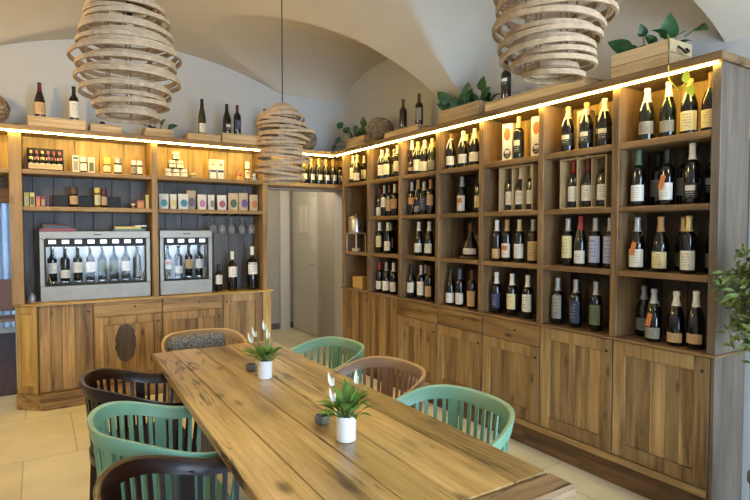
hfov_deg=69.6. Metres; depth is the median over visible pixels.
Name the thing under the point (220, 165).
print
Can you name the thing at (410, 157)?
wine bottle
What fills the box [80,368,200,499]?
tub chair
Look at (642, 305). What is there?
wine bottle
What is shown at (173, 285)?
dispenser
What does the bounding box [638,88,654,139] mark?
wine bottle
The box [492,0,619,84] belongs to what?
pendant lamp
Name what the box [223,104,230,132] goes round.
wine bottle
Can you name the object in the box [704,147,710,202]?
wine bottle
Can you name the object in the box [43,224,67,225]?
book
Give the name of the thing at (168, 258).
wine bottle
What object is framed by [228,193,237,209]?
pouch
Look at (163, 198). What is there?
pouch
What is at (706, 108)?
wine bottle
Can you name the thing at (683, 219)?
wine bottle
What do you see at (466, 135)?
wine bottle
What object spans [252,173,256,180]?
jar
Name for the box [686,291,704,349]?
wine bottle
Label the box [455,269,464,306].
wine bottle
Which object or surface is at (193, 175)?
tin
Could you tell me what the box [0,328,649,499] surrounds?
floor
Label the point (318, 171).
wine bottle
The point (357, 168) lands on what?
wine bottle
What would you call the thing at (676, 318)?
wine bottle
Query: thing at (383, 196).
wine bottle
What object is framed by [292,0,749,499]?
wall
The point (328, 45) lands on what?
ceiling
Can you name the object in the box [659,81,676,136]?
wine bottle
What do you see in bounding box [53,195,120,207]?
box
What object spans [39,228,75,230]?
book
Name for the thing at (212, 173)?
box
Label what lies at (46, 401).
plinth
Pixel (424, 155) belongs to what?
wine bottle
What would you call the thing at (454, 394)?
tub chair
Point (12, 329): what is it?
wall
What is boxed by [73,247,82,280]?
wine bottle
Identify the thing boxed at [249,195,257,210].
pouch
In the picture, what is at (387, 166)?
wine bottle
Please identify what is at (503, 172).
crate
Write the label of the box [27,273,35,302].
reed diffuser
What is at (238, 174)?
jar
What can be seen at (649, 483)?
plinth
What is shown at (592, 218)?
wine bottle
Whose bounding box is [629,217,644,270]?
wine bottle
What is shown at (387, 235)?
wine bottle
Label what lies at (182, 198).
pouch
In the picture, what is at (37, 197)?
pack
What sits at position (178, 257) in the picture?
wine bottle
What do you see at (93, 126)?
wooden box
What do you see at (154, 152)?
shelving unit
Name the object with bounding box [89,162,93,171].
print
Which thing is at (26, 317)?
base cabinet
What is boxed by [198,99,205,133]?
wine bottle
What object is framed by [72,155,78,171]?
carton
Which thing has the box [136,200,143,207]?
box
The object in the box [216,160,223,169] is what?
box
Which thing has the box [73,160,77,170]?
print
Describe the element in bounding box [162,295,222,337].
base cabinet
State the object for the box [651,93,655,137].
wine bottle
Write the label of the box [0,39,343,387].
wall
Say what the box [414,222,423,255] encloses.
wine bottle
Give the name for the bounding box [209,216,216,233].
wine glass
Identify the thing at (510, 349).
base cabinet
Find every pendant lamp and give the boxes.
[67,0,181,123]
[255,0,314,182]
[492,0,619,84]
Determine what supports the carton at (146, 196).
on the shelving unit at (154, 152)
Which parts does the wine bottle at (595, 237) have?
bottle glass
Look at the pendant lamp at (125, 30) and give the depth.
2.24 m
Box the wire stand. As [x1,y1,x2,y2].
[346,233,365,251]
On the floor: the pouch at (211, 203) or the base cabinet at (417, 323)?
the base cabinet at (417, 323)
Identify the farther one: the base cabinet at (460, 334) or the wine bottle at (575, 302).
the base cabinet at (460, 334)
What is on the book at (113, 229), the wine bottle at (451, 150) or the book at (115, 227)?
the book at (115, 227)
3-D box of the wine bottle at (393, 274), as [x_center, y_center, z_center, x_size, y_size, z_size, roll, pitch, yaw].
[0.178,0.273,5.155,0.074,0.302,0.075,2,3,43]
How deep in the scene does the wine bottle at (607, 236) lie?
3.18 m
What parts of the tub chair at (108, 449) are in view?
leg, leg, rail, leg, seat, leg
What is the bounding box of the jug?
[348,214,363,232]
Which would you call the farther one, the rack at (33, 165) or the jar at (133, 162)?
the jar at (133, 162)
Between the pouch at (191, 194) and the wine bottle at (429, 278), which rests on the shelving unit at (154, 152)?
the pouch at (191, 194)
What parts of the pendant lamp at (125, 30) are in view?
upright rod, upright rod, upright rod, crown, upright rod, upright rod, upright rod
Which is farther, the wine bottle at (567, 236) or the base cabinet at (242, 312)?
the base cabinet at (242, 312)
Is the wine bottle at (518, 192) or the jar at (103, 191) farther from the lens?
the jar at (103, 191)
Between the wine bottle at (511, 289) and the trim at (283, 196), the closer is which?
the wine bottle at (511, 289)
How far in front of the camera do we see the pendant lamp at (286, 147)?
3.56 m
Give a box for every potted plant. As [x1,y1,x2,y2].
[244,320,284,379]
[315,370,373,442]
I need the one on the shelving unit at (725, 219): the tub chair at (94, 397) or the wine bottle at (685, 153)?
the wine bottle at (685, 153)
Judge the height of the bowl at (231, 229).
0.095 m
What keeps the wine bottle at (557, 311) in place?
on the countertop at (634, 339)
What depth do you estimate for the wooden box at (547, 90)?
3.58 m
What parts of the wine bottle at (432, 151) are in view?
bottle glass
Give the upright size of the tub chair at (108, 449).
0.801 m
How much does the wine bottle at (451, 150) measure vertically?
0.290 m
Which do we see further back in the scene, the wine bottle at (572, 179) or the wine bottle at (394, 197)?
the wine bottle at (394, 197)
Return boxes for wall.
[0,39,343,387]
[0,327,15,332]
[268,190,292,323]
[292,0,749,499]
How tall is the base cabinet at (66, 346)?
0.735 m
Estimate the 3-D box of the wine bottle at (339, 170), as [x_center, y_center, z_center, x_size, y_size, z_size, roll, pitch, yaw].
[-0.395,-0.873,6.112,0.084,0.290,0.083,1,2,31]
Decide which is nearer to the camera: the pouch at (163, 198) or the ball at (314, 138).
the pouch at (163, 198)
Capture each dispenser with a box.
[39,231,150,302]
[158,230,212,294]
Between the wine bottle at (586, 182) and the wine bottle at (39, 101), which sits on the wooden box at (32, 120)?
the wine bottle at (39, 101)
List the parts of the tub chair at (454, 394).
leg, leg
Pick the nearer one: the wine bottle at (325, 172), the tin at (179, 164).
the tin at (179, 164)
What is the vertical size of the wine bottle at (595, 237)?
0.302 m
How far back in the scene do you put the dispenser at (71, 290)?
4.82 m
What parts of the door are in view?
panel, panel, panel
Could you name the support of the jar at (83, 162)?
on the shelving unit at (154, 152)
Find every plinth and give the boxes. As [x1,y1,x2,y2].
[17,381,162,410]
[342,350,707,499]
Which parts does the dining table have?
leg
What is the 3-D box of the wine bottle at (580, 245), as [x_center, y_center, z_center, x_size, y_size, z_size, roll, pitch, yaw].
[1.287,-0.055,3.376,0.075,0.315,0.074,-2,3,-36]
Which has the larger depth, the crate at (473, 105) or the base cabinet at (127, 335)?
the base cabinet at (127, 335)
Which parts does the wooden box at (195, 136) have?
box lid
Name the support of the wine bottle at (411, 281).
on the countertop at (634, 339)
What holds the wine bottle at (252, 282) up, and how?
on the countertop at (37, 303)
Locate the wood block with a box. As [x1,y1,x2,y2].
[353,276,366,288]
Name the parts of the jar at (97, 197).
lid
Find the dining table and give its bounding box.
[153,340,575,499]
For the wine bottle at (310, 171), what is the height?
0.290 m
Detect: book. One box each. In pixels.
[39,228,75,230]
[42,226,70,228]
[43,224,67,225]
[113,229,144,230]
[115,227,140,228]
[132,225,146,226]
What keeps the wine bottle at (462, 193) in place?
on the shelving unit at (725, 219)
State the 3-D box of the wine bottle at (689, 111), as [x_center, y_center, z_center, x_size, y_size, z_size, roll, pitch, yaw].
[1.632,-0.742,2.799,0.085,0.290,0.083,-2,3,-41]
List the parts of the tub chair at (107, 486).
leg, leg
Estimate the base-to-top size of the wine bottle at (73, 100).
0.302 m
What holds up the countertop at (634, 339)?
on the base cabinet at (677, 415)
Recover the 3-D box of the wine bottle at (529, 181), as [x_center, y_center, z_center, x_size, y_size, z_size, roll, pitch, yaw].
[1.091,-0.432,3.745,0.074,0.302,0.075,2,3,41]
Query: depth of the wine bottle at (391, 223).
5.36 m
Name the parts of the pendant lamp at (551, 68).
upright rod, upright rod, upright rod, upright rod, upright rod, upright rod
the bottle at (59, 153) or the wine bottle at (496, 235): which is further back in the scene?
the bottle at (59, 153)
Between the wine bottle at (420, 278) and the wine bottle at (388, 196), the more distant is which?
the wine bottle at (388, 196)
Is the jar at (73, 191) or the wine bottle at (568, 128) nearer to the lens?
the wine bottle at (568, 128)
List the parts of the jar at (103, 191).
lid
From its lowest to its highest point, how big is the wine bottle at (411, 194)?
0.302 m
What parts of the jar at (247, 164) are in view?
lid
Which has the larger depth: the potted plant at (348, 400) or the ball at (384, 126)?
the ball at (384, 126)
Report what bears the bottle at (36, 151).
in the rack at (33, 165)
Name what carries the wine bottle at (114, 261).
on the dispenser at (71, 290)
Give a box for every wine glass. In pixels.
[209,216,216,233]
[218,216,225,233]
[228,216,234,232]
[238,216,245,232]
[248,216,254,232]
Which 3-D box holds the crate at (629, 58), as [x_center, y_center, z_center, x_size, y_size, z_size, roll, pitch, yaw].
[1.572,-1.015,2.943,0.278,0.500,0.574,-1,2,-21]
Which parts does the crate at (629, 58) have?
plant stem, trailing stem, rope handle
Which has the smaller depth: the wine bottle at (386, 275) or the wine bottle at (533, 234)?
the wine bottle at (533, 234)
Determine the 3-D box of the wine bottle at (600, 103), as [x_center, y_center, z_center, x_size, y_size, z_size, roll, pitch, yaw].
[1.412,-0.768,3.357,0.075,0.302,0.074,-2,3,-39]
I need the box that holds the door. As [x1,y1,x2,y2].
[293,191,318,336]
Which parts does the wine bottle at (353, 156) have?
bottle glass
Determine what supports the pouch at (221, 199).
on the shelving unit at (154, 152)
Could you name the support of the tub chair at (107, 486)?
on the floor
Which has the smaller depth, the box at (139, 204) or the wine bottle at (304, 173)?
the box at (139, 204)
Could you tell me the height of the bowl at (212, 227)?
0.095 m
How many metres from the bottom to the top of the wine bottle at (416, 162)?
0.290 m
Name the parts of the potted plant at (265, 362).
flower, flower, pot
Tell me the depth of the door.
7.78 m
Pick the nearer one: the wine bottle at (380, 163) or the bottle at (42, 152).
the bottle at (42, 152)
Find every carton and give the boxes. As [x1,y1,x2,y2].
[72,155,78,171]
[88,157,94,172]
[145,195,148,207]
[502,123,516,159]
[531,116,538,155]
[576,109,594,148]
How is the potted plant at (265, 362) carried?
on the dining table
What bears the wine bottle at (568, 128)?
on the shelving unit at (725, 219)
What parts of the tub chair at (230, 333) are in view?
leg, seat, rail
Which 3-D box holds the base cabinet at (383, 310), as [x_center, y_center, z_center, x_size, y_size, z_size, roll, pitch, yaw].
[0.197,0.771,5.264,0.316,0.670,0.492,-1,3,-32]
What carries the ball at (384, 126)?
on the shelving unit at (725, 219)
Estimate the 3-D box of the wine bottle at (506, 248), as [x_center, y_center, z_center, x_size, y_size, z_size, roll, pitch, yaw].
[0.954,-0.068,3.905,0.075,0.302,0.074,-2,3,-40]
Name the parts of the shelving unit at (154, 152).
bridge shelf, panel, grey panel, post, panel, cornice, panel, bridge shelf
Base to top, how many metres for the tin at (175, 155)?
0.082 m
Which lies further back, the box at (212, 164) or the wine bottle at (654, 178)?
the box at (212, 164)
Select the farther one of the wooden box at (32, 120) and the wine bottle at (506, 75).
the wooden box at (32, 120)
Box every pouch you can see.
[159,194,168,208]
[170,194,176,208]
[178,194,187,208]
[187,190,195,208]
[197,194,205,209]
[208,195,214,209]
[217,195,225,209]
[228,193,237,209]
[239,193,247,209]
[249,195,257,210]
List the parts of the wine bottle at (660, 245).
bottle glass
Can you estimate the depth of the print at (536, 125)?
3.62 m
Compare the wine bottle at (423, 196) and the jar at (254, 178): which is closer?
the wine bottle at (423, 196)
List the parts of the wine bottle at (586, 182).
bottle glass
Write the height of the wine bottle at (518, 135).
0.302 m
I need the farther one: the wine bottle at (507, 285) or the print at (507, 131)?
the wine bottle at (507, 285)
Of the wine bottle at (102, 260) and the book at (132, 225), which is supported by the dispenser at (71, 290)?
the wine bottle at (102, 260)
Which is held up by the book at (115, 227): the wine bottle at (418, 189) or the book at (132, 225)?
the book at (132, 225)
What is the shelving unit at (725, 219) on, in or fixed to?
on the countertop at (634, 339)
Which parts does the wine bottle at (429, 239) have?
bottle glass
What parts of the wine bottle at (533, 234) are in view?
bottle glass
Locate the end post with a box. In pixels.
[262,292,270,340]
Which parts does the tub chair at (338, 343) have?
leg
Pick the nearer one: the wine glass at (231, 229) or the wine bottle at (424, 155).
the wine bottle at (424, 155)
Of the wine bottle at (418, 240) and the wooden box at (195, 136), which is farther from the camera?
the wooden box at (195, 136)
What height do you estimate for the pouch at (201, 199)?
0.150 m
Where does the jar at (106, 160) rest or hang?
on the shelving unit at (154, 152)
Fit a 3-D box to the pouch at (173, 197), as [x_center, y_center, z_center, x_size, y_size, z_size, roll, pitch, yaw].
[-1.926,-0.461,5.151,0.062,0.145,0.066,-1,2,-27]
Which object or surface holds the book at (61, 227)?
on the book at (40, 229)
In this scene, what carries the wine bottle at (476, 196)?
on the shelving unit at (725, 219)
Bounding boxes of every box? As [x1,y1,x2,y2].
[27,115,85,129]
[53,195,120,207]
[88,123,121,132]
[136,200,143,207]
[182,132,220,141]
[208,159,216,169]
[208,169,216,178]
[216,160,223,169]
[217,170,223,178]
[219,133,272,144]
[384,124,429,137]
[485,75,604,111]
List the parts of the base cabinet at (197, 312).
drawer, door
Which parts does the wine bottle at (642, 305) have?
bottle glass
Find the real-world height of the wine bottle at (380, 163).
0.290 m
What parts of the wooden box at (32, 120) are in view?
box lid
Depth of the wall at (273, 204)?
8.12 m
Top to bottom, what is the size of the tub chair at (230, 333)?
0.781 m
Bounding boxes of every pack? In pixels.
[24,192,28,205]
[30,192,34,205]
[36,196,39,205]
[41,196,44,205]
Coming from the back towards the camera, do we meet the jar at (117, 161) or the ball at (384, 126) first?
the ball at (384, 126)
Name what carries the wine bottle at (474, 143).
on the shelving unit at (725, 219)
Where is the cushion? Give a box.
[167,333,224,351]
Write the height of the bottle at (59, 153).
0.107 m
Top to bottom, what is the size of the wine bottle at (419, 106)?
0.302 m
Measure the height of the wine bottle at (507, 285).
0.302 m
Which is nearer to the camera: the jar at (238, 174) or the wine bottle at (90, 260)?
the wine bottle at (90, 260)
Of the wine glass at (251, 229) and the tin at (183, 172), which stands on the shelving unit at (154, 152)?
the tin at (183, 172)
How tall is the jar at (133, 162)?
0.140 m
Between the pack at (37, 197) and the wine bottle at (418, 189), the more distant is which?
the wine bottle at (418, 189)
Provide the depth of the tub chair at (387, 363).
2.95 m
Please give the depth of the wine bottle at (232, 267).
5.44 m
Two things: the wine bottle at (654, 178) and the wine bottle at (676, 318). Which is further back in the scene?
the wine bottle at (654, 178)
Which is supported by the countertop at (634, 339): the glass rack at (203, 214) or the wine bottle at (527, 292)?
the wine bottle at (527, 292)
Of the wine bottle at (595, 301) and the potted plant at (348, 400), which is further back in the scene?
the wine bottle at (595, 301)
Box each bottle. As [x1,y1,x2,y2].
[34,82,45,116]
[34,150,38,159]
[40,151,44,160]
[47,247,57,281]
[57,152,61,163]
[60,247,69,280]
[69,86,78,119]
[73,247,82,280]
[86,247,94,279]
[98,246,106,279]
[110,246,118,278]
[121,246,129,278]
[133,246,141,277]
[165,246,171,276]
[174,245,182,275]
[185,245,192,275]
[195,245,202,275]
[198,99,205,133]
[215,264,221,291]
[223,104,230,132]
[228,251,236,290]
[233,105,240,133]
[247,246,257,289]
[299,157,306,182]
[307,158,314,183]
[315,158,321,183]
[322,159,329,183]
[329,159,336,184]
[337,160,341,184]
[350,155,354,182]
[353,155,360,182]
[361,156,366,180]
[376,189,380,215]
[376,222,382,252]
[376,261,382,291]
[377,150,383,178]
[381,185,386,215]
[382,262,389,292]
[383,149,391,177]
[384,222,391,253]
[386,185,391,215]
[390,222,394,252]
[390,263,397,294]
[391,149,395,176]
[391,184,397,215]
[393,145,397,176]
[399,99,406,128]
[407,265,415,297]
[408,140,414,173]
[408,182,414,214]
[413,141,420,173]
[414,180,420,214]
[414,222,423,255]
[415,93,422,124]
[417,265,424,299]
[419,182,426,214]
[420,140,427,172]
[423,264,427,276]
[424,222,433,255]
[425,266,432,300]
[426,179,434,213]
[427,138,435,170]
[446,134,455,168]
[446,268,455,304]
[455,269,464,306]
[457,177,466,212]
[458,131,468,166]
[463,222,478,256]
[465,134,469,147]
[467,270,476,308]
[469,128,478,164]
[474,173,478,211]
[491,272,501,312]
[492,220,501,260]
[501,60,510,97]
[501,220,511,261]
[505,169,511,209]
[506,272,512,311]
[507,273,516,315]
[513,116,523,158]
[514,219,524,262]
[515,168,521,209]
[522,275,532,318]
[526,166,531,208]
[527,219,537,262]
[551,278,563,324]
[561,106,574,151]
[562,218,573,265]
[568,161,576,207]
[569,279,581,327]
[574,216,586,266]
[579,102,593,148]
[581,159,591,206]
[588,218,592,264]
[588,218,601,267]
[589,281,602,331]
[595,102,601,146]
[597,98,611,145]
[597,157,604,206]
[603,217,610,268]
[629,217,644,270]
[631,150,645,205]
[635,286,648,335]
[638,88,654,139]
[645,289,661,341]
[650,153,660,204]
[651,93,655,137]
[651,217,668,271]
[658,149,674,204]
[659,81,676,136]
[667,291,684,345]
[674,217,685,271]
[677,150,688,203]
[680,78,698,133]
[680,216,696,273]
[683,143,700,203]
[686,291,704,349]
[701,71,712,130]
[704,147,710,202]
[705,236,708,273]
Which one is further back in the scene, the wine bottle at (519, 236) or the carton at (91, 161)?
the carton at (91, 161)
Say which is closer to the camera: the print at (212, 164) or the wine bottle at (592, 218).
the wine bottle at (592, 218)
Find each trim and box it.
[0,176,8,202]
[278,190,289,328]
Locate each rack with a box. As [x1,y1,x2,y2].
[26,147,63,170]
[203,214,258,215]
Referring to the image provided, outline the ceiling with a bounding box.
[0,0,749,104]
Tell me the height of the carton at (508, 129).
0.265 m
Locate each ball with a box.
[0,95,10,122]
[300,134,316,149]
[367,117,393,141]
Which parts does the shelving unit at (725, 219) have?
panel, post, post, post, post, cornice, post, panel, panel, post, panel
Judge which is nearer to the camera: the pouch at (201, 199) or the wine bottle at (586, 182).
the wine bottle at (586, 182)
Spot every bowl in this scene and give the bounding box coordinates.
[209,224,216,233]
[218,224,225,233]
[228,224,234,232]
[238,224,245,232]
[245,363,256,370]
[248,224,254,232]
[314,413,329,425]
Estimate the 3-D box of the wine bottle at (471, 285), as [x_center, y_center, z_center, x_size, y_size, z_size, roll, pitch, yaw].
[0.760,0.307,4.229,0.074,0.302,0.075,2,3,42]
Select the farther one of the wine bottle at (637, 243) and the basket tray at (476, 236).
the basket tray at (476, 236)
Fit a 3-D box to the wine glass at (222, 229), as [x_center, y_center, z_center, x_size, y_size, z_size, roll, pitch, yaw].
[-1.527,-0.254,5.388,0.074,0.178,0.074,-1,3,-32]
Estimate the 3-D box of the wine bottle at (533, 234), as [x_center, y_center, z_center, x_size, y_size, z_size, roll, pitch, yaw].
[1.085,-0.061,3.698,0.074,0.302,0.075,2,3,42]
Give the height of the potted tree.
1.466 m
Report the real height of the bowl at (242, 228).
0.095 m
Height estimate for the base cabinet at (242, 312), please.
0.735 m
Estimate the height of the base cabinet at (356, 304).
0.670 m
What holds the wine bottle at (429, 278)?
on the countertop at (634, 339)
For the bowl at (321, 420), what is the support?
on the dining table
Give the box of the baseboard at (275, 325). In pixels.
[271,322,292,329]
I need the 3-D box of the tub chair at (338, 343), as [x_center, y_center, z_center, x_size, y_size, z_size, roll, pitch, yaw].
[-0.330,0.977,3.291,0.494,0.801,0.615,-1,3,-32]
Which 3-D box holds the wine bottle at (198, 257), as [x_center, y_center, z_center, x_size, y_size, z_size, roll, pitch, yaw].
[-1.756,0.102,5.381,0.074,0.302,0.075,-2,3,-38]
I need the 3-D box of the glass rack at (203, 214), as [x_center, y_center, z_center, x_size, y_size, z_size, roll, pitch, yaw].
[-1.468,-0.354,5.498,0.522,0.018,0.250,-1,3,-32]
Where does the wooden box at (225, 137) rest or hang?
on the shelving unit at (154, 152)
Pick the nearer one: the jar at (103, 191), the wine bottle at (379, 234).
the jar at (103, 191)
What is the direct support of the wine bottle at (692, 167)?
on the shelving unit at (725, 219)
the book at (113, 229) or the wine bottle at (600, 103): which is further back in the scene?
the book at (113, 229)
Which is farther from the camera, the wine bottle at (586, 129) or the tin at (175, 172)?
the tin at (175, 172)
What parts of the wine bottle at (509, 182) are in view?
bottle glass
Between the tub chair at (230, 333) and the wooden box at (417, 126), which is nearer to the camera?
the tub chair at (230, 333)
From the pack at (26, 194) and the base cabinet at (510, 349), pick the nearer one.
the base cabinet at (510, 349)
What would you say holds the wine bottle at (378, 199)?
on the shelving unit at (725, 219)
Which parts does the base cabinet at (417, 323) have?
drawer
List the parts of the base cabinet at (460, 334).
drawer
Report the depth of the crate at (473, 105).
4.25 m
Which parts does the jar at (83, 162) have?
lid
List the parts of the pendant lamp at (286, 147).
cord, bulb, crown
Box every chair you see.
[0,279,14,322]
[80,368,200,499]
[87,401,234,499]
[93,455,238,499]
[161,328,247,419]
[290,336,364,382]
[334,356,425,411]
[395,384,514,452]
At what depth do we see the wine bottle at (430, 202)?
4.62 m
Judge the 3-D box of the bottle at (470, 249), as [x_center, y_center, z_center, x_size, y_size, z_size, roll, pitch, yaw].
[0.762,-0.079,4.287,0.128,0.280,0.128,2,3,44]
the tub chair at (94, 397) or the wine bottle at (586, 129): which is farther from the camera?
the wine bottle at (586, 129)
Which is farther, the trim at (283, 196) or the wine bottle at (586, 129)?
the trim at (283, 196)
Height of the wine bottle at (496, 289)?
0.302 m
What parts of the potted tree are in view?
pot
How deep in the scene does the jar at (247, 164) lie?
5.54 m
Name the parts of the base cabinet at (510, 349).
drawer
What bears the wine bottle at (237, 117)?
on the wooden box at (225, 137)
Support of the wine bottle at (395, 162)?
on the shelving unit at (725, 219)
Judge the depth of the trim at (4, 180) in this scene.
4.63 m
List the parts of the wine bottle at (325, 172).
bottle glass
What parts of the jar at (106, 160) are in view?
lid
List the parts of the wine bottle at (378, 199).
bottle glass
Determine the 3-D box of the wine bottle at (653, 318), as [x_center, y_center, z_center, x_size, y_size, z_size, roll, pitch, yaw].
[1.540,0.359,2.983,0.089,0.290,0.083,-2,3,-37]
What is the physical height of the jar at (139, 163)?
0.140 m
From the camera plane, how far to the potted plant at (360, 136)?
5.70 m
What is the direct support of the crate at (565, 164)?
on the shelving unit at (725, 219)
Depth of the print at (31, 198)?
4.54 m
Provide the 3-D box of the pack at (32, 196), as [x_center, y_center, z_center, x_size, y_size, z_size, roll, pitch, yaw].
[-2.900,-0.426,4.566,0.034,0.118,0.051,-1,3,-32]
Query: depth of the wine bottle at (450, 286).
4.42 m
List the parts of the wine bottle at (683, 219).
bottle glass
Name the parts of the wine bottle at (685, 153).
bottle glass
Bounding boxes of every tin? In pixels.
[164,168,171,175]
[168,160,175,168]
[172,152,178,160]
[172,169,179,176]
[176,160,182,169]
[180,169,186,176]
[189,173,195,177]
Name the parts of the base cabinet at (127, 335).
drawer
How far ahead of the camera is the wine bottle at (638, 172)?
3.02 m
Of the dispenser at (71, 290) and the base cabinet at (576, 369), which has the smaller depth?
the base cabinet at (576, 369)
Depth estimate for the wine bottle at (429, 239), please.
4.65 m
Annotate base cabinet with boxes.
[16,306,39,393]
[38,303,93,392]
[93,299,162,384]
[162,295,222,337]
[222,292,262,344]
[343,289,369,356]
[370,294,397,357]
[397,299,437,384]
[437,307,483,390]
[482,315,540,424]
[540,326,613,452]
[612,340,744,499]
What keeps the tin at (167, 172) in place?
on the shelving unit at (154, 152)
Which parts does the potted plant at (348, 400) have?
flower, flower, pot, flower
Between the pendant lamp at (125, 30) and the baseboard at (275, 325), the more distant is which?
the baseboard at (275, 325)
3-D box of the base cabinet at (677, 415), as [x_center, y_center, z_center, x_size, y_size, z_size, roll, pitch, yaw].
[1.642,0.926,2.967,0.316,0.810,0.553,-1,3,-32]
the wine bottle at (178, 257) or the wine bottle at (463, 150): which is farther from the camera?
the wine bottle at (178, 257)
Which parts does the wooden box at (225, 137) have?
box lid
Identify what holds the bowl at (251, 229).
on the wine glass at (251, 229)
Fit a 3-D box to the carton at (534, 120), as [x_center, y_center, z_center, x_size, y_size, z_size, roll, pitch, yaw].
[1.113,-0.763,3.654,0.083,0.270,0.078,-2,3,-45]
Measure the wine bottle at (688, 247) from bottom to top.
0.302 m
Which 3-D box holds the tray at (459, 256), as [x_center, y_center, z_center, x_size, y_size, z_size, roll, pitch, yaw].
[0.769,0.059,4.290,0.200,0.020,0.200,-1,3,-32]
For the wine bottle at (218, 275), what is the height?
0.275 m
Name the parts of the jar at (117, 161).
lid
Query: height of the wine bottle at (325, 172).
0.290 m
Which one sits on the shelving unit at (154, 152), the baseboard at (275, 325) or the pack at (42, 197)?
the pack at (42, 197)
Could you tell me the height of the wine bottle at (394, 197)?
0.302 m
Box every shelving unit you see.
[0,123,341,304]
[334,50,749,355]
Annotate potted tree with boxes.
[699,243,749,483]
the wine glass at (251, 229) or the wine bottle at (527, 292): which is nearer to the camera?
the wine bottle at (527, 292)
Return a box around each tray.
[459,234,478,258]
[459,256,477,258]
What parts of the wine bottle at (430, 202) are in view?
bottle glass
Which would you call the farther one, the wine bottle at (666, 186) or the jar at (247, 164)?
the jar at (247, 164)
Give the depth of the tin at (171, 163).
5.13 m
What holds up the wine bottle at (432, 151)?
on the shelving unit at (725, 219)
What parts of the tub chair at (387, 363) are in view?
rail, leg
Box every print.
[30,197,33,204]
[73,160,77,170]
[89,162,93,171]
[210,162,215,167]
[218,163,222,168]
[504,128,510,139]
[533,121,538,133]
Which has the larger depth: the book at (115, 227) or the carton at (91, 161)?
the book at (115, 227)
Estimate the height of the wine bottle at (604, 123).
0.290 m
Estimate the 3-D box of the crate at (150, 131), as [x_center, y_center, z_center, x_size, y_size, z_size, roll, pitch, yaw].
[-2.046,-1.151,5.100,0.321,0.212,0.200,-1,3,-32]
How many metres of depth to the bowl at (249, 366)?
2.82 m
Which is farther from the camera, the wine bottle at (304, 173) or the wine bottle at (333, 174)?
the wine bottle at (333, 174)
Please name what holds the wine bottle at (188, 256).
on the dispenser at (173, 285)
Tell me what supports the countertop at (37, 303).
on the base cabinet at (242, 312)
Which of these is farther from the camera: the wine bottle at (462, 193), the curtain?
the curtain
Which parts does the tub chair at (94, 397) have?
leg, leg, rail, leg, seat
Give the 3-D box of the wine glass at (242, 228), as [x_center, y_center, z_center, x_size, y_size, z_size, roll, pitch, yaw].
[-1.359,-0.259,5.517,0.074,0.178,0.074,-1,3,-32]
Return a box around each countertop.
[13,287,273,306]
[341,287,747,358]
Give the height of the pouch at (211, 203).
0.150 m
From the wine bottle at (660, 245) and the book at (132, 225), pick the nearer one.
the wine bottle at (660, 245)
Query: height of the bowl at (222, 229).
0.095 m
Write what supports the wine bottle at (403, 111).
on the wooden box at (417, 126)
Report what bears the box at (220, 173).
on the shelving unit at (154, 152)
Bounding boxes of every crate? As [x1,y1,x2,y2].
[141,119,177,137]
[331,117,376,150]
[437,76,500,123]
[499,164,537,211]
[560,154,611,208]
[608,13,708,95]
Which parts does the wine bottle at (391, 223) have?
bottle glass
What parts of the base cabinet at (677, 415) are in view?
door, panel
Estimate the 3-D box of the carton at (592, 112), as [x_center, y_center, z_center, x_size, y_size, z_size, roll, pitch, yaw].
[1.352,-0.756,3.462,0.083,0.270,0.085,-2,3,-45]
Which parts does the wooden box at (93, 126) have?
box lid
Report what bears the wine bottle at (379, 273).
on the countertop at (634, 339)
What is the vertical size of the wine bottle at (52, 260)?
0.302 m
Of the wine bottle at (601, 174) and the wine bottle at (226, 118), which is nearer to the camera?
the wine bottle at (601, 174)
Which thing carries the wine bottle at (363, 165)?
on the shelving unit at (725, 219)
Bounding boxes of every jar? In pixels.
[69,187,77,206]
[80,157,86,171]
[94,188,100,207]
[101,189,106,207]
[103,157,110,172]
[114,158,121,173]
[131,160,136,174]
[137,161,142,174]
[236,172,241,179]
[245,162,249,179]
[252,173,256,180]
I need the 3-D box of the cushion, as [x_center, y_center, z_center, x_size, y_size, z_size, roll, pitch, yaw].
[-1.250,0.739,3.779,0.400,0.317,0.119,-1,2,-29]
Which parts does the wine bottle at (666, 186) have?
bottle glass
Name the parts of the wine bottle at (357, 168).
bottle glass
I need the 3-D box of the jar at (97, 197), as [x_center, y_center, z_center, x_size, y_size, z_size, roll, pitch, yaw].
[-2.483,-0.466,4.826,0.052,0.180,0.052,-2,3,-43]
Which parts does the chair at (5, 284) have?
seat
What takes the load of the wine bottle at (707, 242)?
on the shelving unit at (725, 219)
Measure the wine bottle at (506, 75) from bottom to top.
0.302 m
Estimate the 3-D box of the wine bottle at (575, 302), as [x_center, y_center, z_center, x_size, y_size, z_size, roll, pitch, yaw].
[1.271,0.337,3.416,0.075,0.302,0.074,-1,3,-34]
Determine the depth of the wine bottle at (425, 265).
4.89 m
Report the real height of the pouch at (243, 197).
0.180 m
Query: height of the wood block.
0.124 m
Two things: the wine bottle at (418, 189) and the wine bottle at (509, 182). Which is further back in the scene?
the wine bottle at (418, 189)
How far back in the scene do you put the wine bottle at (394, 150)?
5.28 m
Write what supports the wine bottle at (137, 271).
on the dispenser at (71, 290)
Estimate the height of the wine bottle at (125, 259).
0.302 m
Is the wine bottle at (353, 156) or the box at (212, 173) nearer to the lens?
the box at (212, 173)
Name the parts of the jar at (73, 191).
lid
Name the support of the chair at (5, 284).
on the floor
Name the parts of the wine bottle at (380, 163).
bottle glass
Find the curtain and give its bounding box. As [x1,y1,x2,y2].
[0,203,14,327]
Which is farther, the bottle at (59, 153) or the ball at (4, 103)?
the bottle at (59, 153)
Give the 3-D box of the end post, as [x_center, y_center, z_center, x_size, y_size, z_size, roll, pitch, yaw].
[-1.209,0.854,5.706,0.088,0.869,0.390,-1,3,-32]

